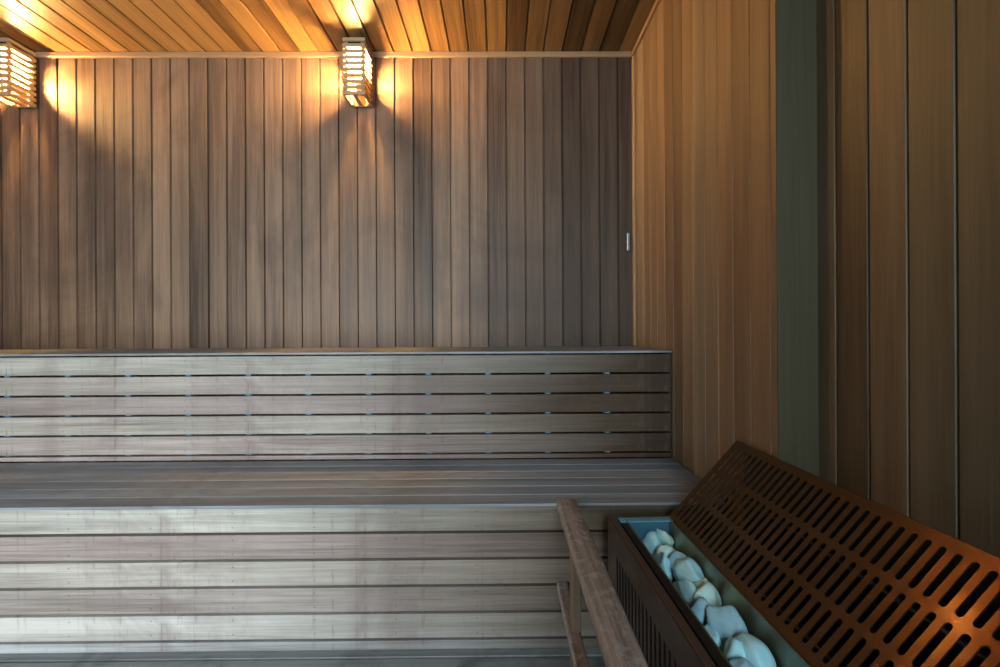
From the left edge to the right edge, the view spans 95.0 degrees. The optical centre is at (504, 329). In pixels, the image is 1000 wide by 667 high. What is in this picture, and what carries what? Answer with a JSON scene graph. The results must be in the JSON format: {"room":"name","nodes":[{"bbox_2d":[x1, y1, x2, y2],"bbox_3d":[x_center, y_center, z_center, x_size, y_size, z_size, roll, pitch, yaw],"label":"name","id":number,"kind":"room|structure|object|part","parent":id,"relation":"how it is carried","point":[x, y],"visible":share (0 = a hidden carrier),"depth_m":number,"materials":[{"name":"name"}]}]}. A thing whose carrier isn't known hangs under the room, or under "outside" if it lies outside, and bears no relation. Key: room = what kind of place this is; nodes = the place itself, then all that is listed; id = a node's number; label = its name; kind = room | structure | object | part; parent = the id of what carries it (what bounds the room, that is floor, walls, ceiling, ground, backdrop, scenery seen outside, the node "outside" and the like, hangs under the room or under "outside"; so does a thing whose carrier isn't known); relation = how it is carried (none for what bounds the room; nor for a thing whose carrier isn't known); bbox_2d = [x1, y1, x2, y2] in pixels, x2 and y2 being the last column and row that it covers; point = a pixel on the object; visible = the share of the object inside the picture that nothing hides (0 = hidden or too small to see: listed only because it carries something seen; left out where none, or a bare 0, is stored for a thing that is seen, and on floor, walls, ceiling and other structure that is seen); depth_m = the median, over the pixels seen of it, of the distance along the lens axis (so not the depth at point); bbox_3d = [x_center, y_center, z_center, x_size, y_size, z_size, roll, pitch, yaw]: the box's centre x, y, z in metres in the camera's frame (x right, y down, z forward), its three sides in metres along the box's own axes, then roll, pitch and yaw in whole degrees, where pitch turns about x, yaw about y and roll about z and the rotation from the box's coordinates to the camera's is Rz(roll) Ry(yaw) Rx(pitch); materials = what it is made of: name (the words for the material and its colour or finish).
{"room":"spa","nodes":[
{"label":"spa","id":0,"kind":"room"},
{"bbox_2d":[0,647,605,666],"bbox_3d":[-1.030,1.035,0.650,3.838,0.060,3.616,0,0,0],"label":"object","id":1,"kind":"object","parent":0,"point":[492,657],"depth_m":1.40,"materials":[{"name":"wood"}]},
{"bbox_2d":[0,458,730,653],"bbox_3d":[-1.124,0.777,1.660,3.661,0.458,0.488,0,0,0],"label":"bench","id":2,"kind":"object","parent":1,"relation":"on","point":[96,557],"visible":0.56,"depth_m":1.43,"materials":[{"name":"wood"}]},
{"bbox_2d":[557,499,648,666],"bbox_3d":[0.197,0.762,0.844,0.059,0.474,1.184,0,0,0],"label":"guard rail","id":3,"kind":"object","parent":1,"relation":"on","point":[619,645],"visible":1,"depth_m":1.00,"materials":[{"name":"brown wood"}]},
{"bbox_3d":[0.185,0.802,0.844,0.034,0.029,1.184,0,0,0],"label":"rail","id":4,"kind":"part","parent":3,"relation":"part of","materials":[{"name":"brown wood"}]},
{"bbox_3d":[0.188,0.781,1.214,0.023,0.436,0.045,0,0,0],"label":"post","id":5,"kind":"part","parent":3,"relation":"part of","materials":[{"name":"brown wood"}]},
{"bbox_2d":[608,440,999,666],"bbox_3d":[0.517,0.664,0.794,0.390,0.667,1.120,0,0,-2],"label":"heater","id":6,"kind":"object","parent":1,"relation":"on","point":[828,574],"visible":1,"depth_m":0.89,"materials":[{"name":"brown metal"}]},
{"bbox_2d":[642,531,661,555],"bbox_3d":[0.428,0.616,1.305,0.063,0.081,0.082,0,0,-34],"label":"stone","id":7,"kind":"object","parent":6,"relation":"in","point":[651,540],"visible":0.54,"depth_m":1.28,"materials":[{"name":"white stone"}]},
{"bbox_3d":[0.324,0.758,0.787,0.002,0.420,1.120,0,0,-2],"label":"panel","id":8,"kind":"part","parent":6,"relation":"part of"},
{"bbox_2d":[653,544,675,559],"bbox_3d":[0.441,0.617,1.248,0.072,0.071,0.055,0,0,-2],"label":"stone","id":9,"kind":"object","parent":6,"relation":"in","point":[667,549],"visible":0.42,"depth_m":1.23,"materials":[{"name":"white stone"}]},
{"bbox_2d":[656,552,673,581],"bbox_3d":[0.420,0.620,1.202,0.037,0.073,0.080,0,0,-2],"label":"stone","id":10,"kind":"object","parent":6,"relation":"in","point":[662,559],"visible":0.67,"depth_m":1.18,"materials":[{"name":"white stone"}]},
{"bbox_2d":[656,529,673,546],"bbox_3d":[0.455,0.603,1.317,0.030,0.063,0.084,0,0,-14],"label":"stone","id":11,"kind":"object","parent":6,"relation":"in","point":[665,538],"visible":0.47,"depth_m":1.29,"materials":[{"name":"white stone"}]},
{"bbox_3d":[0.497,0.758,1.349,0.380,0.420,0.010,0,0,-2],"label":"panel","id":12,"kind":"part","parent":6,"relation":"part of","materials":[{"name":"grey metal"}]},
{"bbox_2d":[669,551,685,569],"bbox_3d":[0.447,0.611,1.178,0.039,0.067,0.059,0,0,-2],"label":"stone","id":13,"kind":"object","parent":6,"relation":"in","point":[675,555],"visible":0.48,"depth_m":1.18,"materials":[{"name":"white stone"}]},
{"bbox_2d":[673,580,696,607],"bbox_3d":[0.427,0.619,1.066,0.036,0.075,0.124,0,0,-2],"label":"stone","id":14,"kind":"object","parent":6,"relation":"in","point":[687,589],"visible":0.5,"depth_m":1.05,"materials":[{"name":"grey stone"}]},
{"bbox_2d":[672,557,703,582],"bbox_3d":[0.452,0.605,1.134,0.059,0.080,0.123,0,0,-2],"label":"stone","id":15,"kind":"object","parent":6,"relation":"in","point":[686,568],"visible":0.68,"depth_m":1.11,"materials":[{"name":"grey stone"}]},
{"bbox_2d":[691,597,710,625],"bbox_3d":[0.432,0.616,0.987,0.062,0.073,0.063,0,0,-2],"label":"stone","id":16,"kind":"object","parent":6,"relation":"in","point":[699,607],"visible":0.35,"depth_m":0.97,"materials":[{"name":"grey stone"}]},
{"bbox_2d":[694,578,708,588],"bbox_3d":[0.463,0.620,1.082,0.039,0.072,0.058,0,0,-2],"label":"stone","id":17,"kind":"object","parent":6,"relation":"in","point":[698,584],"visible":0.18,"depth_m":1.07,"materials":[{"name":"beige stone"}]},
{"bbox_2d":[691,581,721,605],"bbox_3d":[0.452,0.611,1.028,0.060,0.084,0.063,0,0,43],"label":"stone","id":18,"kind":"object","parent":6,"relation":"in","point":[707,590],"visible":0.49,"depth_m":1.02,"materials":[{"name":"grey stone"}]},
{"bbox_2d":[704,624,723,652],"bbox_3d":[0.416,0.626,0.924,0.040,0.061,0.068,0,0,-2],"label":"stone","id":19,"kind":"object","parent":6,"relation":"in","point":[715,636],"visible":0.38,"depth_m":0.90,"materials":[{"name":"grey stone"}]},
{"bbox_2d":[618,517,810,666],"bbox_3d":[0.423,0.604,0.795,0.176,0.111,1.092,0,0,0],"label":"tray","id":20,"kind":"object","parent":6,"relation":"on","point":[699,648],"depth_m":0.94,"materials":[{"name":"grey metal"}]},
{"bbox_2d":[706,605,747,644],"bbox_3d":[0.451,0.609,0.932,0.073,0.088,0.085,0,0,-2],"label":"stone","id":21,"kind":"object","parent":6,"relation":"in","point":[726,620],"visible":0.67,"depth_m":0.92,"materials":[{"name":"grey stone"}]},
{"bbox_2d":[723,637,745,660],"bbox_3d":[0.436,0.617,0.855,0.050,0.080,0.053,0,0,41],"label":"stone","id":22,"kind":"object","parent":6,"relation":"in","point":[733,647],"visible":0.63,"depth_m":0.84,"materials":[{"name":"grey stone"}]},
{"bbox_2d":[729,657,753,666],"bbox_3d":[0.421,0.620,0.800,0.048,0.074,0.065,0,0,-24],"label":"stone","id":23,"kind":"object","parent":6,"relation":"in","point":[735,662],"visible":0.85,"depth_m":0.81,"materials":[{"name":"grey stone"}]},
{"bbox_2d":[734,633,776,666],"bbox_3d":[0.460,0.614,0.844,0.061,0.086,0.083,0,0,-2],"label":"stone","id":24,"kind":"object","parent":6,"relation":"in","point":[757,653],"visible":0.77,"depth_m":0.83,"materials":[{"name":"grey stone"}]},
{"bbox_3d":[0.708,0.651,0.778,0.005,0.631,1.075,0,0,-2],"label":"panel","id":25,"kind":"part","parent":6,"relation":"part of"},
{"bbox_2d":[0,51,635,462],"bbox_3d":[-1.104,-0.268,2.488,3.731,2.548,0.060,0,0,0],"label":"wall","id":26,"kind":"structure","parent":0,"point":[146,203],"depth_m":2.46,"materials":[{"name":"brown wood"}]},
{"bbox_2d":[0,38,35,107],"bbox_3d":[-2.539,-1.325,2.360,0.114,0.300,0.136,0,0,0],"label":"wall lamp","id":27,"kind":"object","parent":26,"relation":"attached to","point":[17,66],"visible":1,"depth_m":2.35,"materials":[{"name":"brown wood"}]},
{"bbox_3d":[-2.499,-1.318,2.310,0.012,0.282,0.012,0,0,0],"label":"corner post","id":28,"kind":"part","parent":27,"relation":"part of","materials":[{"name":"brown wood"}]},
{"bbox_3d":[-2.540,-1.424,2.360,0.090,0.010,0.111,0,0,0],"label":"shade lid","id":29,"kind":"part","parent":27,"relation":"part of","materials":[{"name":"brown wood"}]},
{"bbox_3d":[-2.579,-1.317,2.408,0.012,0.282,0.012,0,0,0],"label":"corner post","id":30,"kind":"part","parent":27,"relation":"part of","materials":[{"name":"brown wood"}]},
{"bbox_3d":[-2.540,-1.325,2.422,0.090,0.300,0.012,0,0,0],"label":"plate","id":31,"kind":"part","parent":27,"relation":"part of","materials":[{"name":"brown wood"}]},
{"bbox_3d":[-2.500,-1.318,2.408,0.012,0.282,0.012,0,0,0],"label":"corner post","id":32,"kind":"part","parent":27,"relation":"part of","materials":[{"name":"brown wood"}]},
{"bbox_2d":[34,51,631,57],"bbox_3d":[-1.146,-1.468,2.449,3.659,0.028,0.018,0,0,0],"label":"trim","id":33,"kind":"structure","parent":26,"relation":"attached to","point":[455,54],"depth_m":2.44,"materials":[{"name":"brown wood"}]},
{"bbox_2d":[0,346,671,461],"bbox_3d":[-1.130,0.323,2.175,3.661,0.450,0.533,0,0,0],"label":"backrest","id":34,"kind":"object","parent":26,"relation":"attached to","point":[15,448],"visible":1,"depth_m":1.92,"materials":[{"name":"wood"}]},
{"bbox_2d":[342,37,372,106],"bbox_3d":[-0.760,-1.334,2.373,0.114,0.300,0.136,0,0,0],"label":"wall lamp","id":35,"kind":"object","parent":26,"relation":"attached to","point":[357,87],"visible":1,"depth_m":2.31,"materials":[{"name":"brown wood"}]},
{"bbox_3d":[-0.799,-1.327,2.323,0.012,0.282,0.012,0,0,0],"label":"corner post","id":36,"kind":"part","parent":35,"relation":"part of","materials":[{"name":"brown wood"}]},
{"bbox_3d":[-0.800,-1.327,2.421,0.012,0.282,0.012,0,0,0],"label":"corner post","id":37,"kind":"part","parent":35,"relation":"part of","materials":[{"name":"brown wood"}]},
{"bbox_3d":[-0.761,-1.334,2.435,0.090,0.300,0.012,0,0,0],"label":"plate","id":38,"kind":"part","parent":35,"relation":"part of","materials":[{"name":"brown wood"}]},
{"bbox_3d":[-0.720,-1.327,2.323,0.012,0.282,0.012,0,0,0],"label":"corner post","id":39,"kind":"part","parent":35,"relation":"part of","materials":[{"name":"brown wood"}]},
{"bbox_2d":[626,233,629,251],"bbox_3d":[0.662,-0.470,2.462,0.022,0.100,0.018,0,0,0],"label":"sensor","id":40,"kind":"object","parent":26,"relation":"attached to","point":[627,234],"visible":1,"depth_m":2.45,"materials":[{"name":"silver metal"}]},
{"bbox_2d":[0,0,655,51],"bbox_3d":[-1.044,-1.513,0.650,3.838,0.060,3.616,0,0,0],"label":"ceiling","id":41,"kind":"structure","parent":0,"point":[37,25],"depth_m":2.23,"materials":[{"name":"brown wood"}]},
{"bbox_2d":[634,0,777,560],"bbox_3d":[0.790,-0.278,1.835,0.167,2.548,1.274,0,0,0],"label":"wall","id":42,"kind":"structure","parent":0,"point":[706,146],"depth_m":1.57,"materials":[{"name":"brown wood"}]},
{"bbox_2d":[631,55,635,345],"bbox_3d":[0.693,-0.688,2.456,0.012,1.551,0.030,0,0,0],"label":"trim","id":43,"kind":"structure","parent":42,"relation":"attached to","point":[633,56],"depth_m":2.44,"materials":[{"name":"brown wood"}]},
{"bbox_2d":[632,0,660,54],"bbox_3d":[0.693,-1.481,1.825,0.014,0.022,1.256,0,0,0],"label":"trim","id":44,"kind":"structure","parent":42,"relation":"attached to","point":[657,2],"depth_m":2.22,"materials":[{"name":"brown wood"}]},
{"bbox_2d":[776,0,818,476],"bbox_3d":[0.765,-0.278,1.197,0.106,2.548,0.001,0,0,0],"label":"wall","id":45,"kind":"structure","parent":0,"point":[796,59],"depth_m":1.20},
{"bbox_2d":[816,0,999,556],"bbox_3d":[0.856,-0.279,0.027,0.060,2.548,2.342,0,0,0],"label":"wall","id":46,"kind":"structure","parent":0,"point":[908,91],"depth_m":0.92,"materials":[{"name":"brown wood"}]}
]}

